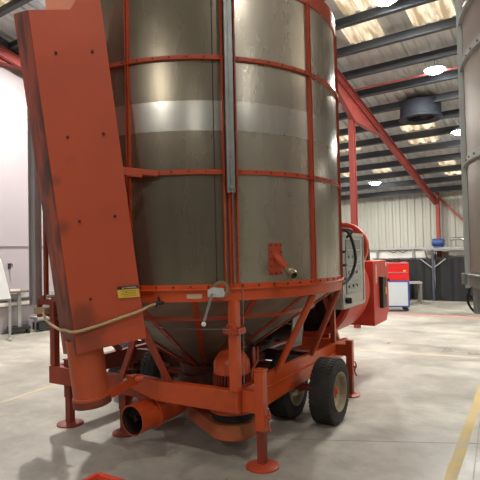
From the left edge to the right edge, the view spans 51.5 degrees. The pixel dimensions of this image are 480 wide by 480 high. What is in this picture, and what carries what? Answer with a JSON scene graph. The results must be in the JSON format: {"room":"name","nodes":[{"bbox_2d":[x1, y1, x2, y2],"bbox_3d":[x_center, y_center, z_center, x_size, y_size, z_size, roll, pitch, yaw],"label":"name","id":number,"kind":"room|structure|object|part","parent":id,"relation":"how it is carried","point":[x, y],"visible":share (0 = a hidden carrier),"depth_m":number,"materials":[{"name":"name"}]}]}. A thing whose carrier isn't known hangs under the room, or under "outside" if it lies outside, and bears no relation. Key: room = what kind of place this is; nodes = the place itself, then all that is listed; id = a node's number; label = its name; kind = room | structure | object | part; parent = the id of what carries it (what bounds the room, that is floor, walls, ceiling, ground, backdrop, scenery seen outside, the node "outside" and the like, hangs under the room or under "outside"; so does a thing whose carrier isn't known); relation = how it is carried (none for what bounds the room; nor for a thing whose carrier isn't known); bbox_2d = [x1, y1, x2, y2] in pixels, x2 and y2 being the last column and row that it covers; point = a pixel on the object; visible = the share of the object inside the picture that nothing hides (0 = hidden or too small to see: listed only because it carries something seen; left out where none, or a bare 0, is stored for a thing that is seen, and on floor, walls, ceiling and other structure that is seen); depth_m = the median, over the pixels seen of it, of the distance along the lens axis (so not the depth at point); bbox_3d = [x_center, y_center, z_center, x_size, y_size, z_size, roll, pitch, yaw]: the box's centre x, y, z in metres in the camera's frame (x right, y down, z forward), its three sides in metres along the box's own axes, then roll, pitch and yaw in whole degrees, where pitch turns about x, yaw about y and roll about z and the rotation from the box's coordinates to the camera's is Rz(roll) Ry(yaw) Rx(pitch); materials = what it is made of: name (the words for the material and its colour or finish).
{"room":"industrial workshop","nodes":[
{"label":"industrial workshop","id":0,"kind":"room"},
{"bbox_2d":[0,40,54,302],"bbox_3d":[-8.086,-1.895,6.883,0.107,7.740,31.950,-2,-2,35],"label":"wall","id":1,"kind":"structure","parent":0,"point":[14,230],"depth_m":11.12,"materials":[{"name":"white paint"}]},
{"bbox_2d":[0,40,19,55],"bbox_3d":[-8.000,-4.279,6.853,0.201,0.140,31.950,-2,-2,35],"label":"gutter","id":2,"kind":"object","parent":1,"relation":"attached to","point":[16,51],"depth_m":10.86,"materials":[{"name":"grey metal"}]},
{"bbox_2d":[0,55,21,71],"bbox_3d":[-7.970,-4.011,6.828,0.200,0.260,31.950,-2,-2,35],"label":"beam","id":3,"kind":"structure","parent":1,"relation":"attached to","point":[3,62],"depth_m":10.90,"materials":[{"name":"red metal"}]},
{"bbox_2d":[0,45,21,69],"bbox_3d":[-7.817,-3.209,6.649,0.107,4.381,31.703,-2,-2,35],"label":"rafter","id":4,"kind":"object","parent":3,"relation":"on","point":[6,54],"depth_m":10.75,"materials":[{"name":"red metal"}]},
{"bbox_2d":[0,245,42,245],"bbox_3d":[-7.989,0.071,6.790,0.041,0.030,31.950,-2,-2,35],"label":"trim","id":5,"kind":"structure","parent":1,"relation":"attached to","point":[0,245],"depth_m":11.04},
{"bbox_2d":[0,304,49,334],"bbox_3d":[-7.916,1.679,6.718,0.123,0.580,31.950,-2,-2,35],"label":"baseboard","id":6,"kind":"structure","parent":1,"relation":"attached to","point":[27,310],"depth_m":10.91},
{"bbox_2d":[0,298,50,306],"bbox_3d":[-7.891,1.338,6.705,0.201,0.070,31.950,-2,-2,35],"label":"trim","id":7,"kind":"structure","parent":1,"relation":"attached to","point":[14,303],"depth_m":10.81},
{"bbox_2d":[10,290,54,297],"bbox_3d":[-7.911,1.168,6.721,0.141,0.100,31.950,-2,-2,35],"label":"trim","id":8,"kind":"structure","parent":1,"relation":"attached to","point":[51,292],"depth_m":11.08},
{"bbox_2d":[0,0,461,195],"bbox_3d":[1.514,-4.004,0.180,23.450,4.275,32.551,-2,-2,35],"label":"ceiling","id":9,"kind":"structure","parent":0,"point":[399,21],"depth_m":10.61,"materials":[{"name":"grey metal"}]},
{"bbox_2d":[0,0,9,6],"bbox_3d":[-5.197,-4.732,9.260,1.000,0.425,1.500,-2,-2,35],"label":"window","id":10,"kind":"structure","parent":9,"relation":"attached to","point":[2,2],"depth_m":9.56,"materials":[{"name":"beige"}]},
{"bbox_2d":[339,135,347,140],"bbox_3d":[2.605,-2.770,13.261,0.750,0.178,0.550,-2,-2,35],"label":"window","id":11,"kind":"structure","parent":9,"relation":"attached to","point":[341,138],"depth_m":13.33,"materials":[{"name":"beige"}]},
{"bbox_2d":[340,147,361,151],"bbox_3d":[3.005,-2.573,13.864,0.700,0.139,0.400,-2,-2,35],"label":"window","id":12,"kind":"structure","parent":9,"relation":"attached to","point":[358,148],"depth_m":13.98,"materials":[{"name":"beige"}]},
{"bbox_2d":[334,0,376,14],"bbox_3d":[1.822,-4.144,7.996,0.900,0.373,1.300,-2,-2,35],"label":"window","id":13,"kind":"structure","parent":9,"relation":"attached to","point":[349,7],"depth_m":8.50,"materials":[{"name":"beige"}]},
{"bbox_2d":[341,19,384,43],"bbox_3d":[2.242,-3.817,9.126,0.670,0.170,0.520,-2,-2,35],"label":"window","id":14,"kind":"structure","parent":9,"relation":"attached to","point":[366,31],"depth_m":9.12,"materials":[{"name":"beige"}]},
{"bbox_2d":[372,168,391,172],"bbox_3d":[4.228,-2.139,15.016,0.550,0.165,0.500,-2,-2,35],"label":"window","id":15,"kind":"structure","parent":9,"relation":"attached to","point":[384,170],"depth_m":15.09,"materials":[{"name":"beige"}]},
{"bbox_2d":[372,0,397,5],"bbox_3d":[2.312,-3.899,7.931,0.420,0.295,0.420,-1,-2,0],"label":"lamp","id":16,"kind":"object","parent":9,"relation":"hanging from","point":[374,2],"visible":1,"depth_m":7.92,"materials":[{"name":"white"}]},
{"bbox_2d":[400,122,435,131],"bbox_3d":[4.277,-2.833,12.120,0.800,0.191,0.600,-2,-2,35],"label":"window","id":17,"kind":"structure","parent":9,"relation":"attached to","point":[407,128],"depth_m":12.27,"materials":[{"name":"beige"}]},
{"bbox_2d":[399,96,442,124],"bbox_3d":[4.031,-3.021,11.135,0.940,0.690,0.940,-1,-2,-2],"label":"ceiling fan","id":18,"kind":"object","parent":9,"relation":"hanging from","point":[419,110],"visible":0.98,"depth_m":10.83,"materials":[{"name":"grey metal"}]},
{"bbox_3d":[4.051,-2.797,11.119,0.525,0.112,0.552,-2,-2,35],"label":"blade","id":19,"kind":"part","parent":18,"relation":"part of","materials":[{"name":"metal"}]},
{"bbox_2d":[408,136,438,144],"bbox_3d":[4.673,-2.622,12.787,0.730,0.178,0.550,-2,-2,35],"label":"window","id":20,"kind":"structure","parent":9,"relation":"attached to","point":[434,138],"depth_m":12.88,"materials":[{"name":"beige"}]},
{"bbox_2d":[406,0,455,26],"bbox_3d":[3.229,-3.859,8.435,0.720,0.170,0.520,-2,-2,35],"label":"window","id":21,"kind":"structure","parent":9,"relation":"attached to","point":[434,11],"depth_m":8.44,"materials":[{"name":"beige"}]},
{"bbox_2d":[438,160,455,165],"bbox_3d":[5.762,-2.208,13.924,0.460,0.173,0.530,-2,-2,35],"label":"window","id":22,"kind":"structure","parent":9,"relation":"attached to","point":[452,162],"depth_m":14.01,"materials":[{"name":"beige"}]},
{"bbox_2d":[444,171,460,174],"bbox_3d":[6.157,-2.020,14.493,0.440,0.181,0.560,-2,-2,35],"label":"window","id":23,"kind":"structure","parent":9,"relation":"attached to","point":[453,172],"depth_m":14.61,"materials":[{"name":"beige"}]},
{"bbox_2d":[0,299,479,479],"bbox_3d":[1.641,1.664,0.019,24.050,0.202,32.550,-2,-2,35],"label":"floor","id":24,"kind":"structure","parent":0,"point":[410,400],"depth_m":4.57,"materials":[{"name":"concrete"}]},
{"bbox_2d":[0,258,11,341],"bbox_3d":[-4.966,1.180,9.802,0.840,1.620,0.550,-1,-2,-25],"label":"board","id":25,"kind":"object","parent":24,"relation":"on","point":[4,290],"visible":1,"depth_m":9.87,"materials":[{"name":"white"}]},
{"bbox_2d":[7,290,30,334],"bbox_3d":[-4.766,1.554,10.743,0.500,0.918,0.340,0,-2,-35],"label":"table","id":26,"kind":"object","parent":24,"relation":"on","point":[19,326],"visible":0.77,"depth_m":10.71,"materials":[{"name":"grey metal"}]},
{"bbox_3d":[-4.767,1.520,10.744,0.070,0.785,0.070,0,-2,-35],"label":"post","id":27,"kind":"part","parent":26,"relation":"part of","materials":[{"name":"grey metal"}]},
{"bbox_2d":[30,316,49,331],"bbox_3d":[-4.058,1.609,11.543,0.300,0.820,1.600,-2,-2,35],"label":"rack","id":28,"kind":"object","parent":24,"relation":"on","point":[36,325],"visible":0.34,"depth_m":10.91,"materials":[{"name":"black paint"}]},
{"bbox_3d":[-4.482,1.871,10.922,0.040,0.280,0.040,-2,-2,35],"label":"leg","id":29,"kind":"part","parent":28,"relation":"part of","materials":[{"name":"grey metal"}]},
{"bbox_2d":[30,316,49,319],"bbox_3d":[-4.055,1.719,11.540,0.300,0.050,1.600,-2,-2,35],"label":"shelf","id":30,"kind":"object","parent":28,"relation":"attached to","point":[32,317],"depth_m":10.89,"materials":[{"name":"grey metal"}]},
{"bbox_2d":[82,472,124,479],"bbox_3d":[-0.972,1.654,3.212,0.258,0.120,0.390,-2,-2,32],"label":"frame","id":31,"kind":"object","parent":24,"relation":"on","point":[96,476],"visible":1,"depth_m":3.37,"materials":[{"name":"red paint"}]},
{"bbox_3d":[-1.073,1.628,3.264,0.035,0.060,0.370,-2,-2,32],"label":"frame rail","id":32,"kind":"part","parent":31,"relation":"part of","materials":[{"name":"metal"}]},
{"bbox_2d":[14,0,389,473],"bbox_3d":[-0.109,-0.408,5.653,2.866,4.359,5.118,-2,-2,30],"label":"dryer","id":33,"kind":"object","parent":24,"relation":"on","point":[184,155],"visible":1,"depth_m":3.83,"materials":[{"name":"metal"}]},
{"bbox_3d":[-1.940,-0.467,4.922,0.040,2.100,0.068,-2,-2,30],"label":"prop rod","id":34,"kind":"part","parent":33,"relation":"part of","materials":[{"name":"red paint"}]},
{"bbox_2d":[45,0,74,9],"bbox_3d":[-1.296,-1.806,3.753,0.310,0.360,0.120,-1,-2,0],"label":"hood","id":35,"kind":"object","parent":33,"relation":"attached to","point":[49,4],"depth_m":3.70,"materials":[{"name":"orange paint"}]},
{"bbox_3d":[-1.645,1.329,4.811,0.090,0.370,0.090,-2,-2,30],"label":"jack leg","id":36,"kind":"part","parent":33,"relation":"part of","materials":[{"name":"red paint"}]},
{"bbox_3d":[-1.636,1.759,4.799,0.250,0.030,0.250,-2,-2,30],"label":"foot plate","id":37,"kind":"part","parent":33,"relation":"part of","materials":[{"name":"red paint"}]},
{"bbox_3d":[-1.101,0.951,3.627,0.297,0.516,0.305,-2,-2,30],"label":"spout","id":38,"kind":"part","parent":33,"relation":"part of","materials":[{"name":"paint"}]},
{"bbox_3d":[-1.206,-1.671,4.088,0.775,0.614,0.061,-2,-2,36],"label":"bin panel","id":39,"kind":"part","parent":33,"relation":"part of","materials":[{"name":"metal"}]},
{"bbox_3d":[-1.190,-0.926,4.067,0.775,0.877,0.061,-2,-2,36],"label":"bin panel","id":40,"kind":"part","parent":33,"relation":"part of","materials":[{"name":"metal"}]},
{"bbox_3d":[-0.908,1.118,3.757,0.085,0.119,0.498,-2,-2,30],"label":"support arm","id":41,"kind":"part","parent":33,"relation":"part of","materials":[{"name":"red paint"}]},
{"bbox_3d":[-1.039,1.738,4.524,0.240,0.030,0.240,-2,-2,30],"label":"foot plate","id":42,"kind":"part","parent":33,"relation":"part of","materials":[{"name":"red paint"}]},
{"bbox_3d":[-1.047,1.358,4.535,0.097,0.350,0.097,-2,-2,30],"label":"jack leg","id":43,"kind":"part","parent":33,"relation":"part of","materials":[{"name":"red paint"}]},
{"bbox_3d":[-0.721,0.867,4.427,0.467,0.750,1.156,-2,-2,30],"label":"hopper panel","id":44,"kind":"part","parent":33,"relation":"part of","materials":[{"name":"metal"}]},
{"bbox_3d":[-0.413,0.856,4.277,0.656,0.750,1.156,-2,-2,30],"label":"hopper panel","id":45,"kind":"part","parent":33,"relation":"part of","materials":[{"name":"metal"}]},
{"bbox_3d":[-0.494,-1.694,3.832,0.775,0.614,0.061,-1,-2,3],"label":"bin panel","id":46,"kind":"part","parent":33,"relation":"part of","materials":[{"name":"metal"}]},
{"bbox_3d":[-0.477,-0.949,3.811,0.775,0.877,0.061,-1,-2,3],"label":"bin panel","id":47,"kind":"part","parent":33,"relation":"part of","materials":[{"name":"metal"}]},
{"bbox_3d":[-0.457,-0.077,3.787,0.775,0.869,0.061,-1,-2,3],"label":"bin panel","id":48,"kind":"part","parent":33,"relation":"part of","materials":[{"name":"metal"}]},
{"bbox_3d":[-0.342,0.422,3.726,0.114,0.033,0.002,-1,-2,-1],"label":"rating plate","id":49,"kind":"part","parent":33,"relation":"part of","materials":[{"name":"beige metal"}]},
{"bbox_2d":[180,362,212,375],"bbox_3d":[-0.348,1.288,5.090,0.520,0.130,0.520,-2,-2,30],"label":"outlet","id":50,"kind":"object","parent":33,"relation":"attached to","point":[188,369],"depth_m":4.85,"materials":[{"name":"red paint"}]},
{"bbox_3d":[-0.235,0.501,3.627,0.089,0.221,0.009,-1,-2,-21],"label":"crank handle","id":51,"kind":"part","parent":33,"relation":"part of","materials":[{"name":"silver metal"}]},
{"bbox_3d":[-0.176,0.386,3.676,0.125,0.075,0.044,-1,-2,-8],"label":"winch plate","id":52,"kind":"part","parent":33,"relation":"part of","materials":[{"name":"silver metal"}]},
{"bbox_3d":[-0.299,0.854,4.308,0.460,0.750,1.165,-1,-2,-21],"label":"hopper panel","id":53,"kind":"part","parent":33,"relation":"part of","materials":[{"name":"metal"}]},
{"bbox_3d":[-0.081,-0.831,3.787,0.116,2.320,0.042,-1,-2,-12],"label":"mast rail","id":54,"kind":"part","parent":33,"relation":"part of","materials":[{"name":"grey metal"}]},
{"bbox_3d":[-0.060,1.348,4.074,0.370,0.070,0.370,-2,-2,30],"label":"motor plate","id":55,"kind":"part","parent":33,"relation":"part of","materials":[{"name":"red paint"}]},
{"bbox_3d":[-0.068,0.992,4.084,0.304,0.182,0.304,-2,-2,30],"label":"drive motor","id":56,"kind":"part","parent":33,"relation":"part of","materials":[{"name":"red paint"}]},
{"bbox_3d":[-0.040,0.801,3.776,0.072,0.685,0.072,-2,-2,30],"label":"corner post","id":57,"kind":"part","parent":33,"relation":"part of","materials":[{"name":"orange metal"}]},
{"bbox_3d":[0.119,1.043,4.270,0.025,0.218,0.202,-1,-2,2],"label":"lever rod","id":58,"kind":"part","parent":33,"relation":"part of","materials":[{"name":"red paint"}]},
{"bbox_3d":[0.121,1.006,4.070,0.029,0.245,0.155,-2,-2,30],"label":"crank rod","id":59,"kind":"part","parent":33,"relation":"part of","materials":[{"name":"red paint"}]},
{"bbox_3d":[0.159,1.204,3.753,0.086,0.460,0.086,-2,-2,30],"label":"jack leg","id":60,"kind":"part","parent":33,"relation":"part of","materials":[{"name":"red paint"}]},
{"bbox_3d":[0.170,1.688,3.739,0.250,0.030,0.250,-2,-2,30],"label":"foot plate","id":61,"kind":"part","parent":33,"relation":"part of","materials":[{"name":"red paint"}]},
{"bbox_3d":[0.130,0.850,4.473,0.460,0.750,1.165,-1,-2,-21],"label":"hopper panel","id":62,"kind":"part","parent":33,"relation":"part of","materials":[{"name":"metal"}]},
{"bbox_3d":[0.244,-1.706,4.003,0.775,0.614,0.061,0,-2,-29],"label":"bin panel","id":63,"kind":"part","parent":33,"relation":"part of","materials":[{"name":"metal"}]},
{"bbox_3d":[0.261,-0.961,3.982,0.775,0.877,0.061,0,-2,-29],"label":"bin panel","id":64,"kind":"part","parent":33,"relation":"part of","materials":[{"name":"metal"}]},
{"bbox_3d":[0.281,-0.089,3.957,0.775,0.869,0.061,0,-2,-29],"label":"bin panel","id":65,"kind":"part","parent":33,"relation":"part of","materials":[{"name":"metal"}]},
{"bbox_2d":[268,243,297,279],"bbox_3d":[0.328,0.161,3.798,0.206,0.280,0.280,-1,-2,0],"label":"pipe","id":66,"kind":"object","parent":33,"relation":"attached to","point":[278,268],"depth_m":3.89,"materials":[{"name":"orange metal"}]},
{"bbox_3d":[0.200,0.850,4.541,1.163,0.750,0.461,-2,-2,30],"label":"hopper panel","id":67,"kind":"part","parent":33,"relation":"part of","materials":[{"name":"metal"}]},
{"bbox_3d":[0.604,0.923,5.324,0.047,0.430,0.301,-2,-2,37],"label":"galvanised plate","id":68,"kind":"part","parent":33,"relation":"part of","materials":[{"name":"grey metal"}]},
{"bbox_2d":[288,295,340,330],"bbox_3d":[0.842,0.637,6.194,1.040,1.040,0.055,-2,-2,30],"label":"fan grille","id":69,"kind":"object","parent":33,"relation":"attached to","point":[313,321],"depth_m":6.14,"materials":[{"name":"metal"}]},
{"bbox_3d":[0.773,-1.702,4.545,0.061,0.614,0.775,-2,-2,28],"label":"bin panel","id":70,"kind":"part","parent":33,"relation":"part of","materials":[{"name":"metal"}]},
{"bbox_3d":[0.790,-0.958,4.524,0.061,0.877,0.775,-2,-2,28],"label":"bin panel","id":71,"kind":"part","parent":33,"relation":"part of","materials":[{"name":"metal"}]},
{"bbox_3d":[0.809,-0.085,4.499,0.061,0.869,0.775,-2,-2,28],"label":"bin panel","id":72,"kind":"part","parent":33,"relation":"part of","materials":[{"name":"metal"}]},
{"bbox_3d":[1.049,0.802,5.642,0.055,0.730,0.055,-2,-2,30],"label":"post","id":73,"kind":"part","parent":33,"relation":"part of","materials":[{"name":"orange metal"}]},
{"bbox_3d":[1.288,0.349,5.926,0.120,0.860,0.880,-2,-2,30],"label":"control panel","id":74,"kind":"part","parent":33,"relation":"part of","materials":[{"name":"beige metal"}]},
{"bbox_3d":[1.228,0.682,5.598,0.060,0.070,0.070,-2,-2,30],"label":"isolator knob","id":75,"kind":"part","parent":33,"relation":"part of","materials":[{"name":"black paint"}]},
{"bbox_3d":[1.227,1.316,5.554,0.084,0.390,0.084,-2,-2,30],"label":"jack leg","id":76,"kind":"part","parent":33,"relation":"part of","materials":[{"name":"red paint"}]},
{"bbox_3d":[1.345,0.347,5.894,0.016,0.860,0.860,-2,-2,30],"label":"panel door frame","id":77,"kind":"part","parent":33,"relation":"part of","materials":[{"name":"beige metal"}]},
{"bbox_3d":[1.236,1.716,5.543,0.200,0.030,0.200,-2,-2,30],"label":"foot plate","id":78,"kind":"part","parent":33,"relation":"part of","materials":[{"name":"red paint"}]},
{"bbox_2d":[348,100,360,327],"bbox_3d":[2.414,-0.566,10.527,0.110,4.820,0.128,-2,-2,35],"label":"steel column","id":79,"kind":"structure","parent":24,"relation":"on","point":[351,125],"depth_m":10.51,"materials":[{"name":"red metal"}]},
{"bbox_2d":[387,262,409,310],"bbox_3d":[4.075,1.242,13.298,0.806,1.290,0.540,-2,-2,12],"label":"cabinet","id":80,"kind":"object","parent":24,"relation":"on","point":[398,272],"visible":0.54,"depth_m":13.04,"materials":[{"name":"metal"}]},
{"bbox_2d":[392,258,401,261],"bbox_3d":[4.183,0.531,13.313,0.236,0.118,0.235,-1,-2,-23],"label":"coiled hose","id":81,"kind":"object","parent":80,"relation":"on","point":[394,259],"visible":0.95,"depth_m":13.23,"materials":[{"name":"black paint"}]},
{"bbox_3d":[4.014,0.699,13.086,0.739,0.143,0.012,-2,-2,12],"label":"drawer","id":82,"kind":"part","parent":80,"relation":"part of","materials":[{"name":"red metal"}]},
{"bbox_3d":[4.020,0.954,13.079,0.739,0.184,0.012,-2,-2,12],"label":"drawer","id":83,"kind":"part","parent":80,"relation":"part of","materials":[{"name":"red metal"}]},
{"bbox_3d":[4.052,1.417,13.061,0.672,0.612,0.012,-2,-2,12],"label":"cabinet door","id":84,"kind":"part","parent":80,"relation":"part of","materials":[{"name":"white metal"}]},
{"bbox_2d":[409,281,422,303],"bbox_3d":[5.098,1.596,15.216,0.840,0.645,0.560,-2,-2,12],"label":"frame","id":85,"kind":"object","parent":24,"relation":"on","point":[419,283],"visible":0.47,"depth_m":14.92,"materials":[{"name":"silver metal"}]},
{"bbox_3d":[5.091,1.299,15.224,0.840,0.050,0.560,-2,-2,12],"label":"frame","id":86,"kind":"part","parent":85,"relation":"part of","materials":[{"name":"grey metal"}]},
{"bbox_3d":[5.522,1.614,15.381,0.060,0.600,0.060,-2,-2,12],"label":"leg","id":87,"kind":"part","parent":85,"relation":"part of","materials":[{"name":"silver metal"}]},
{"bbox_3d":[5.418,1.602,14.892,0.060,0.600,0.060,-2,-2,12],"label":"leg","id":88,"kind":"part","parent":85,"relation":"part of","materials":[{"name":"silver metal"}]},
{"bbox_2d":[372,250,463,300],"bbox_3d":[6.187,1.107,15.690,4.100,1.600,0.380,-2,-2,35],"label":"rail","id":89,"kind":"object","parent":24,"relation":"on","point":[432,251],"visible":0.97,"depth_m":15.57,"materials":[{"name":"grey metal"}]},
{"bbox_2d":[374,259,432,299],"bbox_3d":[5.316,1.267,16.234,1.900,1.290,0.086,-2,-2,35],"label":"curtain","id":90,"kind":"object","parent":89,"relation":"hanging from","point":[419,270],"visible":0.49,"depth_m":15.87,"materials":[{"name":"black fabric"}]},
{"bbox_2d":[409,276,410,298],"bbox_3d":[5.289,1.533,16.067,0.430,0.750,0.086,-2,-2,35],"label":"curtain","id":91,"kind":"object","parent":89,"relation":"hanging from","point":[409,276],"visible":0.1,"depth_m":15.95,"materials":[{"name":"grey fabric"}]},
{"bbox_2d":[421,247,463,257],"bbox_3d":[6.509,0.413,15.547,1.500,0.385,0.500,-2,-2,35],"label":"bench","id":92,"kind":"object","parent":89,"relation":"on","point":[429,248],"visible":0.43,"depth_m":15.46,"materials":[{"name":"grey metal"}]},
{"bbox_2d":[432,239,446,246],"bbox_3d":[6.232,0.091,15.537,0.400,0.270,0.240,-2,-2,35],"label":"motor","id":93,"kind":"object","parent":92,"relation":"on","point":[435,242],"visible":0.98,"depth_m":15.47,"materials":[{"name":"metal"}]},
{"bbox_2d":[450,237,463,246],"bbox_3d":[6.685,0.057,15.220,0.493,0.303,0.120,-2,-2,35],"label":"pipe","id":94,"kind":"object","parent":92,"relation":"on","point":[451,238],"visible":0.63,"depth_m":15.23,"materials":[{"name":"metal"}]},
{"bbox_2d":[435,258,472,300],"bbox_3d":[6.961,1.198,15.082,1.980,1.290,0.086,-2,-2,35],"label":"curtain","id":95,"kind":"object","parent":89,"relation":"hanging from","point":[449,286],"visible":0.71,"depth_m":15.37,"materials":[{"name":"black fabric"}]},
{"bbox_2d":[435,192,441,258],"bbox_3d":[6.391,0.186,15.986,0.100,3.450,0.148,-2,-2,35],"label":"steel column","id":96,"kind":"structure","parent":24,"relation":"on","point":[437,205],"depth_m":15.95,"materials":[{"name":"red metal"}]},
{"bbox_2d":[337,68,435,204],"bbox_3d":[-2.823,-3.420,3.152,0.107,4.381,31.703,-2,-2,35],"label":"rafter","id":97,"kind":"object","parent":96,"relation":"on","point":[364,118],"visible":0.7,"depth_m":11.26,"materials":[{"name":"red metal"}]},
{"bbox_2d":[439,197,462,220],"bbox_3d":[7.615,0.185,15.152,2.965,3.290,0.061,-2,-2,35],"label":"brace","id":98,"kind":"object","parent":96,"relation":"attached to","point":[440,199],"depth_m":15.77,"materials":[{"name":"red metal"}]},
{"bbox_2d":[455,0,479,313],"bbox_3d":[3.016,-0.874,3.324,2.819,5.000,2.819,-3,-2,38],"label":"silo","id":99,"kind":"object","parent":24,"relation":"on","point":[467,11],"visible":1,"depth_m":3.63,"materials":[{"name":"silver metal"}]},
{"bbox_3d":[1.669,-1.538,3.523,0.061,0.360,0.775,-2,-2,8],"label":"bin panel","id":100,"kind":"part","parent":99,"relation":"part of","materials":[{"name":"silver metal"}]},
{"bbox_3d":[1.681,-0.984,3.507,0.061,0.750,0.775,-2,-2,8],"label":"bin panel","id":101,"kind":"part","parent":99,"relation":"part of","materials":[{"name":"silver metal"}]},
{"bbox_3d":[1.699,-0.189,3.484,0.061,0.840,0.775,-2,-2,8],"label":"bin panel","id":102,"kind":"part","parent":99,"relation":"part of","materials":[{"name":"silver metal"}]},
{"bbox_3d":[1.752,0.422,3.659,0.055,0.235,0.055,-1,-2,0],"label":"stub leg","id":103,"kind":"part","parent":99,"relation":"part of","materials":[{"name":"grey metal"}]},
{"bbox_2d":[341,190,463,298],"bbox_3d":[10.785,-0.077,13.178,23.450,3.620,0.148,-2,-2,35],"label":"wall","id":104,"kind":"structure","parent":0,"point":[403,221],"depth_m":16.74,"materials":[{"name":"beige metal"}]},
{"bbox_2d":[369,246,462,249],"bbox_3d":[10.713,0.071,13.068,23.450,0.060,0.084,-2,-2,35],"label":"trim","id":105,"kind":"structure","parent":104,"relation":"attached to","point":[454,246],"depth_m":16.78,"materials":[{"name":"grey metal"}]},
{"bbox_3d":[11.191,-2.710,-6.619,0.100,7.740,31.950,-2,-2,35],"label":"wall","id":106,"kind":"structure","parent":0,"visible":0},
{"bbox_2d":[7,39,17,50],"bbox_3d":[4.354,-4.612,4.270,23.450,0.175,0.118,-2,-2,35],"label":"purlin","id":107,"kind":"structure","parent":106,"relation":"attached to","point":[13,45],"depth_m":10.74,"materials":[{"name":"grey metal"}]},
{"bbox_2d":[0,0,31,17],"bbox_3d":[3.919,-4.815,3.662,23.450,0.175,0.118,-2,-2,35],"label":"purlin","id":108,"kind":"structure","parent":106,"relation":"attached to","point":[12,5],"depth_m":9.44,"materials":[{"name":"grey metal"}]},
{"bbox_2d":[335,0,437,30],"bbox_3d":[5.658,-4.004,6.096,23.450,0.175,0.120,-2,-2,35],"label":"purlin","id":109,"kind":"structure","parent":106,"relation":"attached to","point":[400,5],"depth_m":8.43,"materials":[{"name":"grey metal"}]},
{"bbox_2d":[337,16,455,58],"bbox_3d":[6.093,-3.801,6.705,23.450,0.175,0.120,-2,-2,35],"label":"purlin","id":110,"kind":"structure","parent":106,"relation":"attached to","point":[446,24],"depth_m":8.97,"materials":[{"name":"grey metal"}]},
{"bbox_2d":[338,69,457,102],"bbox_3d":[6.963,-3.396,7.922,23.450,0.175,0.118,-2,-2,35],"label":"purlin","id":111,"kind":"structure","parent":106,"relation":"attached to","point":[452,74],"depth_m":10.34,"materials":[{"name":"grey metal"}]},
{"bbox_2d":[339,109,458,135],"bbox_3d":[7.832,-2.991,9.139,23.450,0.175,0.120,-2,-2,35],"label":"purlin","id":112,"kind":"structure","parent":106,"relation":"attached to","point":[453,113],"depth_m":12.05,"materials":[{"name":"grey metal"}]},
{"bbox_2d":[339,90,458,120],"bbox_3d":[7.397,-3.193,8.530,23.450,0.175,0.118,-2,-2,35],"label":"purlin","id":113,"kind":"structure","parent":106,"relation":"attached to","point":[452,95],"depth_m":11.26,"materials":[{"name":"grey metal"}]},
{"bbox_2d":[340,125,458,149],"bbox_3d":[8.267,-2.788,9.748,23.450,0.175,0.120,-2,-2,35],"label":"purlin","id":114,"kind":"structure","parent":106,"relation":"attached to","point":[445,130],"depth_m":12.57,"materials":[{"name":"grey metal"}]},
{"bbox_2d":[451,123,459,134],"bbox_3d":[5.178,-2.617,11.719,0.420,0.295,0.420,-1,-2,0],"label":"lamp","id":115,"kind":"object","parent":114,"relation":"hanging from","point":[456,131],"visible":0.46,"depth_m":11.65,"materials":[{"name":"white"}]},
{"bbox_2d":[342,45,456,79],"bbox_3d":[6.528,-3.599,7.313,23.450,0.175,0.118,-2,-2,35],"label":"purlin","id":116,"kind":"structure","parent":106,"relation":"attached to","point":[449,51],"depth_m":9.67,"materials":[{"name":"grey metal"}]},
{"bbox_2d":[340,164,460,182],"bbox_3d":[9.572,-2.180,11.573,23.450,0.175,0.117,-2,-2,35],"label":"purlin","id":117,"kind":"structure","parent":106,"relation":"attached to","point":[451,168],"depth_m":14.88,"materials":[{"name":"grey metal"}]},
{"bbox_2d":[368,180,381,184],"bbox_3d":[4.190,-1.842,15.442,0.420,0.295,0.420,-1,-2,0],"label":"lamp","id":118,"kind":"object","parent":117,"relation":"hanging from","point":[373,182],"visible":1,"depth_m":15.32,"materials":[{"name":"white"}]},
{"bbox_2d":[340,152,460,173],"bbox_3d":[9.137,-2.383,10.965,23.450,0.175,0.118,-2,-2,35],"label":"purlin","id":119,"kind":"structure","parent":106,"relation":"attached to","point":[454,156],"depth_m":14.01,"materials":[{"name":"grey metal"}]},
{"bbox_2d":[340,140,460,161],"bbox_3d":[8.702,-2.585,10.356,23.450,0.175,0.118,-2,-2,35],"label":"purlin","id":120,"kind":"structure","parent":106,"relation":"attached to","point":[454,143],"depth_m":13.27,"materials":[{"name":"grey metal"}]},
{"bbox_2d":[341,185,461,200],"bbox_3d":[10.441,-1.775,12.790,23.450,0.175,0.120,-2,-2,35],"label":"purlin","id":121,"kind":"structure","parent":106,"relation":"attached to","point":[452,187],"depth_m":16.36,"materials":[{"name":"grey metal"}]},
{"bbox_2d":[341,175,461,191],"bbox_3d":[10.006,-1.977,12.182,23.450,0.175,0.118,-2,-2,35],"label":"purlin","id":122,"kind":"structure","parent":106,"relation":"attached to","point":[456,177],"depth_m":15.61,"materials":[{"name":"grey metal"}]},
{"bbox_3d":[3.070,-3.669,-0.976,0.100,4.381,31.703,-2,-2,35],"label":"rafter","id":123,"kind":"object","parent":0,"visible":0},
{"bbox_2d":[354,67,457,90],"bbox_3d":[6.707,-3.358,7.554,23.450,0.030,0.038,-2,-2,35],"label":"bar","id":124,"kind":"object","parent":123,"relation":"attached to","point":[453,68],"depth_m":9.98,"materials":[{"name":"red metal"}]},
{"bbox_2d":[423,60,446,74],"bbox_3d":[3.732,-3.328,9.541,0.420,0.295,0.420,-1,-2,0],"label":"lamp","id":125,"kind":"object","parent":124,"relation":"hanging from","point":[433,69],"visible":0.99,"depth_m":9.44,"materials":[{"name":"white"}]}
]}

